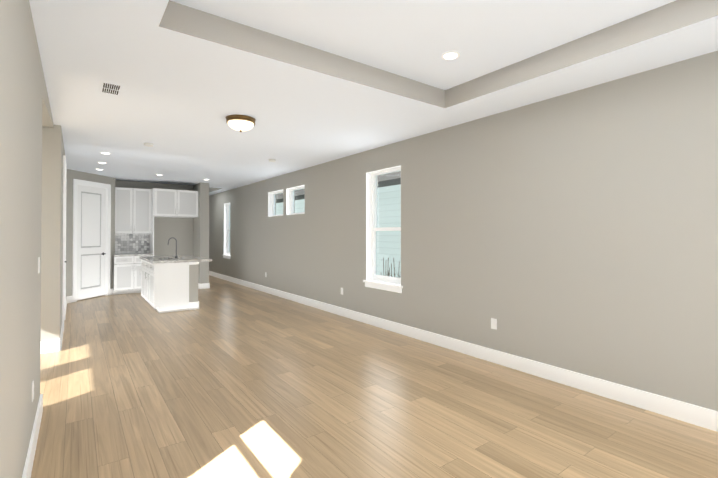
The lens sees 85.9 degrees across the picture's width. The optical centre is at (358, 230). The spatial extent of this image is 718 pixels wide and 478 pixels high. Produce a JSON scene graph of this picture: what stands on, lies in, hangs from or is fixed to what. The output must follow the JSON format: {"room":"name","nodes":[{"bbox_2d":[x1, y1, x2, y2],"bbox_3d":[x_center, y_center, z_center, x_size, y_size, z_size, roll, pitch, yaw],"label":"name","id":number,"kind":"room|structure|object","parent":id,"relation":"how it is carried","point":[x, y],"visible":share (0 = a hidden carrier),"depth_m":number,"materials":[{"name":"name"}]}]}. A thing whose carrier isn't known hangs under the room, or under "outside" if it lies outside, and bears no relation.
{"room":"empty living room","nodes":[
{"label":"empty living room","id":0,"kind":"room"},
{"bbox_2d":[0,0,66,477],"bbox_3d":[-3.223,-0.069,3.914,0.270,3.000,12.300,0,-1,-36],"label":"wall","id":1,"kind":"structure","parent":0,"point":[32,151],"depth_m":2.03,"materials":[{"name":"grey paint"}]},
{"bbox_2d":[22,394,42,477],"bbox_3d":[-1.068,1.336,1.090,0.016,0.140,4.816,0,-1,-36],"label":"baseboard","id":2,"kind":"structure","parent":1,"relation":"attached to","point":[27,471],"depth_m":2.41,"materials":[{"name":"white wood"}]},
{"bbox_2d":[32,380,33,401],"bbox_3d":[-2.066,1.018,2.446,0.008,0.115,0.070,0,-1,-36],"label":"electrical outlet","id":3,"kind":"object","parent":1,"relation":"attached to","point":[32,390],"visible":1,"depth_m":2.43,"materials":[{"name":"white plastic"}]},
{"bbox_2d":[38,257,39,272],"bbox_3d":[-2.320,0.252,2.800,0.009,0.115,0.075,0,-1,-36],"label":"light switch","id":4,"kind":"object","parent":1,"relation":"attached to","point":[38,264],"visible":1,"depth_m":2.78,"materials":[{"name":"white plastic"}]},
{"bbox_2d":[58,322,63,350],"bbox_3d":[-3.902,1.372,5.068,0.016,0.140,1.136,0,-1,-36],"label":"baseboard","id":5,"kind":"structure","parent":1,"relation":"attached to","point":[60,340],"depth_m":4.67,"materials":[{"name":"white wood"}]},
{"bbox_2d":[62,155,66,321],"bbox_3d":[-4.633,0.187,5.866,0.270,2.525,0.990,0,-1,-36],"label":"door frame","id":6,"kind":"structure","parent":1,"relation":"attached to","point":[64,242],"depth_m":5.55,"materials":[{"name":"white wood"}]},
{"bbox_2d":[66,169,114,296],"bbox_3d":[-5.838,-0.029,8.321,0.120,3.000,1.352,0,-1,9],"label":"wall","id":7,"kind":"structure","parent":0,"point":[74,174],"depth_m":7.87,"materials":[{"name":"grey paint"}]},
{"bbox_2d":[67,179,112,303],"bbox_3d":[-5.828,0.209,8.317,0.140,2.525,1.252,0,-1,9],"label":"trim","id":8,"kind":"structure","parent":7,"relation":"attached to","point":[73,297],"depth_m":8.39,"materials":[{"name":"white wood"}]},
{"bbox_2d":[77,185,105,300],"bbox_3d":[-5.779,0.255,8.350,0.097,2.410,0.760,0,-1,9],"label":"pantry door","id":9,"kind":"structure","parent":7,"relation":"in","point":[91,217],"depth_m":8.34,"materials":[{"name":"white wood"}]},
{"bbox_2d":[113,178,113,212],"bbox_3d":[-5.855,-0.022,9.071,0.150,3.000,0.450,0,-1,-36],"label":"wall","id":10,"kind":"structure","parent":0,"point":[113,178],"depth_m":8.93,"materials":[{"name":"grey paint"}]},
{"bbox_2d":[115,180,192,255],"bbox_3d":[-5.712,-0.018,9.561,2.940,3.000,0.150,0,-1,-36],"label":"wall","id":11,"kind":"structure","parent":0,"point":[191,235],"depth_m":10.05,"materials":[{"name":"grey paint"}]},
{"bbox_2d":[115,234,148,253],"bbox_3d":[-5.622,0.322,9.523,0.795,0.479,0.011,0,-1,-36],"label":"backsplash","id":12,"kind":"structure","parent":11,"relation":"attached to","point":[131,243],"depth_m":9.52,"materials":[{"name":"tile"}]},
{"bbox_2d":[115,187,151,233],"bbox_3d":[-5.517,-0.467,9.388,0.796,1.104,0.360,0,-1,-36],"label":"upper cabinet","id":13,"kind":"object","parent":11,"relation":"attached to","point":[133,210],"visible":0.9,"depth_m":9.28,"materials":[{"name":"white wood"}]},
{"bbox_2d":[154,188,197,217],"bbox_3d":[-4.692,-0.678,9.828,1.015,0.674,0.630,0,-1,-36],"label":"upper cabinet","id":14,"kind":"object","parent":11,"relation":"attached to","point":[173,203],"visible":1,"depth_m":9.58,"materials":[{"name":"white wood"}]},
{"bbox_2d":[193,182,208,283],"bbox_3d":[-4.954,-0.003,11.227,0.215,3.000,3.460,0,-1,-36],"label":"wall","id":15,"kind":"structure","parent":0,"point":[200,223],"depth_m":9.85,"materials":[{"name":"grey paint"}]},
{"bbox_2d":[198,283,209,288],"bbox_3d":[-4.867,1.428,11.269,0.041,0.140,3.476,0,-1,-36],"label":"baseboard","id":16,"kind":"structure","parent":15,"relation":"attached to","point":[207,285],"depth_m":9.82,"materials":[{"name":"white wood"}]},
{"bbox_2d":[29,0,717,195],"bbox_3d":[-3.772,-1.407,5.198,7.690,0.300,15.000,0,-1,-36],"label":"ceiling","id":17,"kind":"structure","parent":0,"point":[179,99],"depth_m":3.24,"materials":[{"name":"white paint"}]},
{"bbox_2d":[99,81,123,95],"bbox_3d":[-2.221,-1.269,3.457,0.170,0.008,0.310,0,-1,-36],"label":"ceiling vent","id":18,"kind":"object","parent":17,"relation":"in","point":[110,88],"visible":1,"depth_m":3.44,"materials":[{"name":"white metal"}]},
{"bbox_2d":[144,143,153,146],"bbox_3d":[-3.038,-1.239,5.574,0.130,0.030,0.130,0,-1,-36],"label":"smoke detector","id":19,"kind":"object","parent":17,"relation":"attached to","point":[149,144],"visible":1,"depth_m":5.56,"materials":[{"name":"white plastic"}]},
{"bbox_2d":[226,114,255,131],"bbox_3d":[-1.340,-1.189,4.376,0.330,0.150,0.330,0,-1,-36],"label":"ceiling lamp","id":20,"kind":"object","parent":17,"relation":"attached to","point":[240,123],"visible":1,"depth_m":4.28,"materials":[{"name":"white glass"}]},
{"bbox_2d":[159,0,717,191],"bbox_3d":[-2.294,-1.340,6.344,2.978,0.184,13.608,0,-1,-36],"label":"ceiling band","id":21,"kind":"object","parent":17,"relation":"attached to","point":[658,21],"visible":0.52,"depth_m":2.91,"materials":[{"name":"grey paint"}]},
{"bbox_2d":[442,51,459,59],"bbox_3d":[0.764,-1.456,3.219,0.150,0.008,0.150,0,-1,-36],"label":"recessed light","id":22,"kind":"object","parent":17,"relation":"in","point":[451,55],"visible":1,"depth_m":3.20,"materials":[{"name":"white"}]},
{"bbox_2d":[31,275,717,477],"bbox_3d":[-3.792,1.468,5.157,7.840,0.050,15.200,0,-1,-36],"label":"floor","id":23,"kind":"structure","parent":0,"point":[227,379],"depth_m":3.07,"materials":[{"name":"brown wood"}]},
{"bbox_2d":[113,255,152,294],"bbox_3d":[-5.438,1.040,9.265,0.795,0.880,0.630,0,-1,-36],"label":"base cabinet","id":24,"kind":"object","parent":23,"relation":"on","point":[126,274],"visible":0.73,"depth_m":8.96,"materials":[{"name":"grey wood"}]},
{"bbox_2d":[113,253,152,256],"bbox_3d":[-5.438,0.580,9.271,0.795,0.040,0.627,0,-1,-36],"label":"countertop","id":25,"kind":"structure","parent":24,"relation":"on","point":[134,254],"depth_m":9.08,"materials":[{"name":"stone"}]},
{"bbox_2d":[149,188,153,255],"bbox_3d":[-5.118,0.232,9.528,0.018,2.500,0.597,0,-1,-36],"label":"panel","id":26,"kind":"object","parent":23,"relation":"on","point":[151,242],"visible":0.5,"depth_m":9.38,"materials":[{"name":"white wood"}]},
{"bbox_2d":[139,257,198,312],"bbox_3d":[-3.793,1.025,7.642,0.779,0.881,1.732,0,-1,-36],"label":"kitchen island","id":27,"kind":"object","parent":23,"relation":"on","point":[169,283],"depth_m":6.99,"materials":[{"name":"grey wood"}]},
{"bbox_2d":[143,257,174,260],"bbox_3d":[-3.619,0.564,7.600,1.000,0.040,0.720,0,-1,-36],"label":"island countertop","id":28,"kind":"structure","parent":27,"relation":"on","point":[144,258],"depth_m":7.48,"materials":[{"name":"grey stone"}]},
{"bbox_2d":[155,257,170,260],"bbox_3d":[-3.804,0.687,7.463,0.364,0.232,0.744,0,-1,-36],"label":"sink","id":29,"kind":"object","parent":28,"relation":"in","point":[156,258],"depth_m":7.76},
{"bbox_2d":[167,237,178,256],"bbox_3d":[-3.678,0.339,7.600,0.184,0.411,0.114,0,-1,-36],"label":"faucet","id":30,"kind":"object","parent":28,"relation":"on","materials":[{"name":"black metal"}]},
{"bbox_2d":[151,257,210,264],"bbox_3d":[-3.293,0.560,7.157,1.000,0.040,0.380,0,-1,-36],"label":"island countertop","id":31,"kind":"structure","parent":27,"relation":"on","point":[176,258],"depth_m":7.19,"materials":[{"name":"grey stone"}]},
{"bbox_2d":[383,258,400,277],"bbox_3d":[1.092,0.943,6.127,0.733,1.021,2.111,0,-1,-36],"label":"shrub","id":32,"kind":"object","parent":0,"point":[391,269],"depth_m":6.70,"materials":[{"name":"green plant"}]},
{"bbox_2d":[209,51,717,410],"bbox_3d":[-0.753,-0.037,7.402,0.200,3.000,15.000,0,-1,-36],"label":"wall","id":33,"kind":"structure","parent":0,"point":[576,231],"depth_m":3.71,"materials":[{"name":"grey paint"}]},
{"bbox_2d":[222,202,230,258],"bbox_3d":[-3.920,0.006,11.652,0.195,1.670,0.680,0,-1,-36],"label":"window","id":34,"kind":"structure","parent":33,"relation":"in","point":[226,254],"depth_m":11.88,"materials":[{"name":"white"}]},
{"bbox_2d":[268,189,282,216],"bbox_3d":[-1.843,-0.614,8.858,0.160,0.580,0.830,0,-1,-36],"label":"window","id":35,"kind":"structure","parent":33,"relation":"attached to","point":[271,204],"depth_m":9.16,"materials":[{"name":"white"}]},
{"bbox_2d":[286,185,304,214],"bbox_3d":[-1.263,-0.621,8.069,0.160,0.580,0.830,0,-1,-36],"label":"window","id":36,"kind":"structure","parent":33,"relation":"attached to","point":[290,206],"depth_m":8.37,"materials":[{"name":"white"}]},
{"bbox_2d":[363,165,402,292],"bbox_3d":[0.400,-0.017,5.768,0.195,1.790,0.880,0,-1,-36],"label":"window","id":37,"kind":"structure","parent":33,"relation":"in","point":[383,282],"depth_m":6.04,"materials":[{"name":"white wood"}]},
{"bbox_2d":[209,271,717,431],"bbox_3d":[-0.832,1.392,7.331,0.036,0.140,14.600,0,-1,-36],"label":"baseboard","id":38,"kind":"structure","parent":33,"relation":"attached to","point":[703,417],"depth_m":3.76,"materials":[{"name":"white wood"}]},
{"bbox_2d":[491,318,496,329],"bbox_3d":[1.465,1.014,4.195,0.008,0.115,0.070,0,-1,-36],"label":"electrical outlet","id":39,"kind":"object","parent":33,"relation":"attached to","point":[493,323],"visible":1,"depth_m":4.19,"materials":[{"name":"white plastic"}]},
{"label":"outside","id":40,"kind":"structure","parent":0,"visible":0},
{"bbox_2d":[276,171,400,277],"bbox_3d":[-4.265,-0.155,5.445,24.000,3.600,26.000,0,-1,-36],"label":"window glass","id":41,"kind":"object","parent":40,"point":[385,193],"depth_m":9.30,"materials":[{"name":"teal"}]}
]}

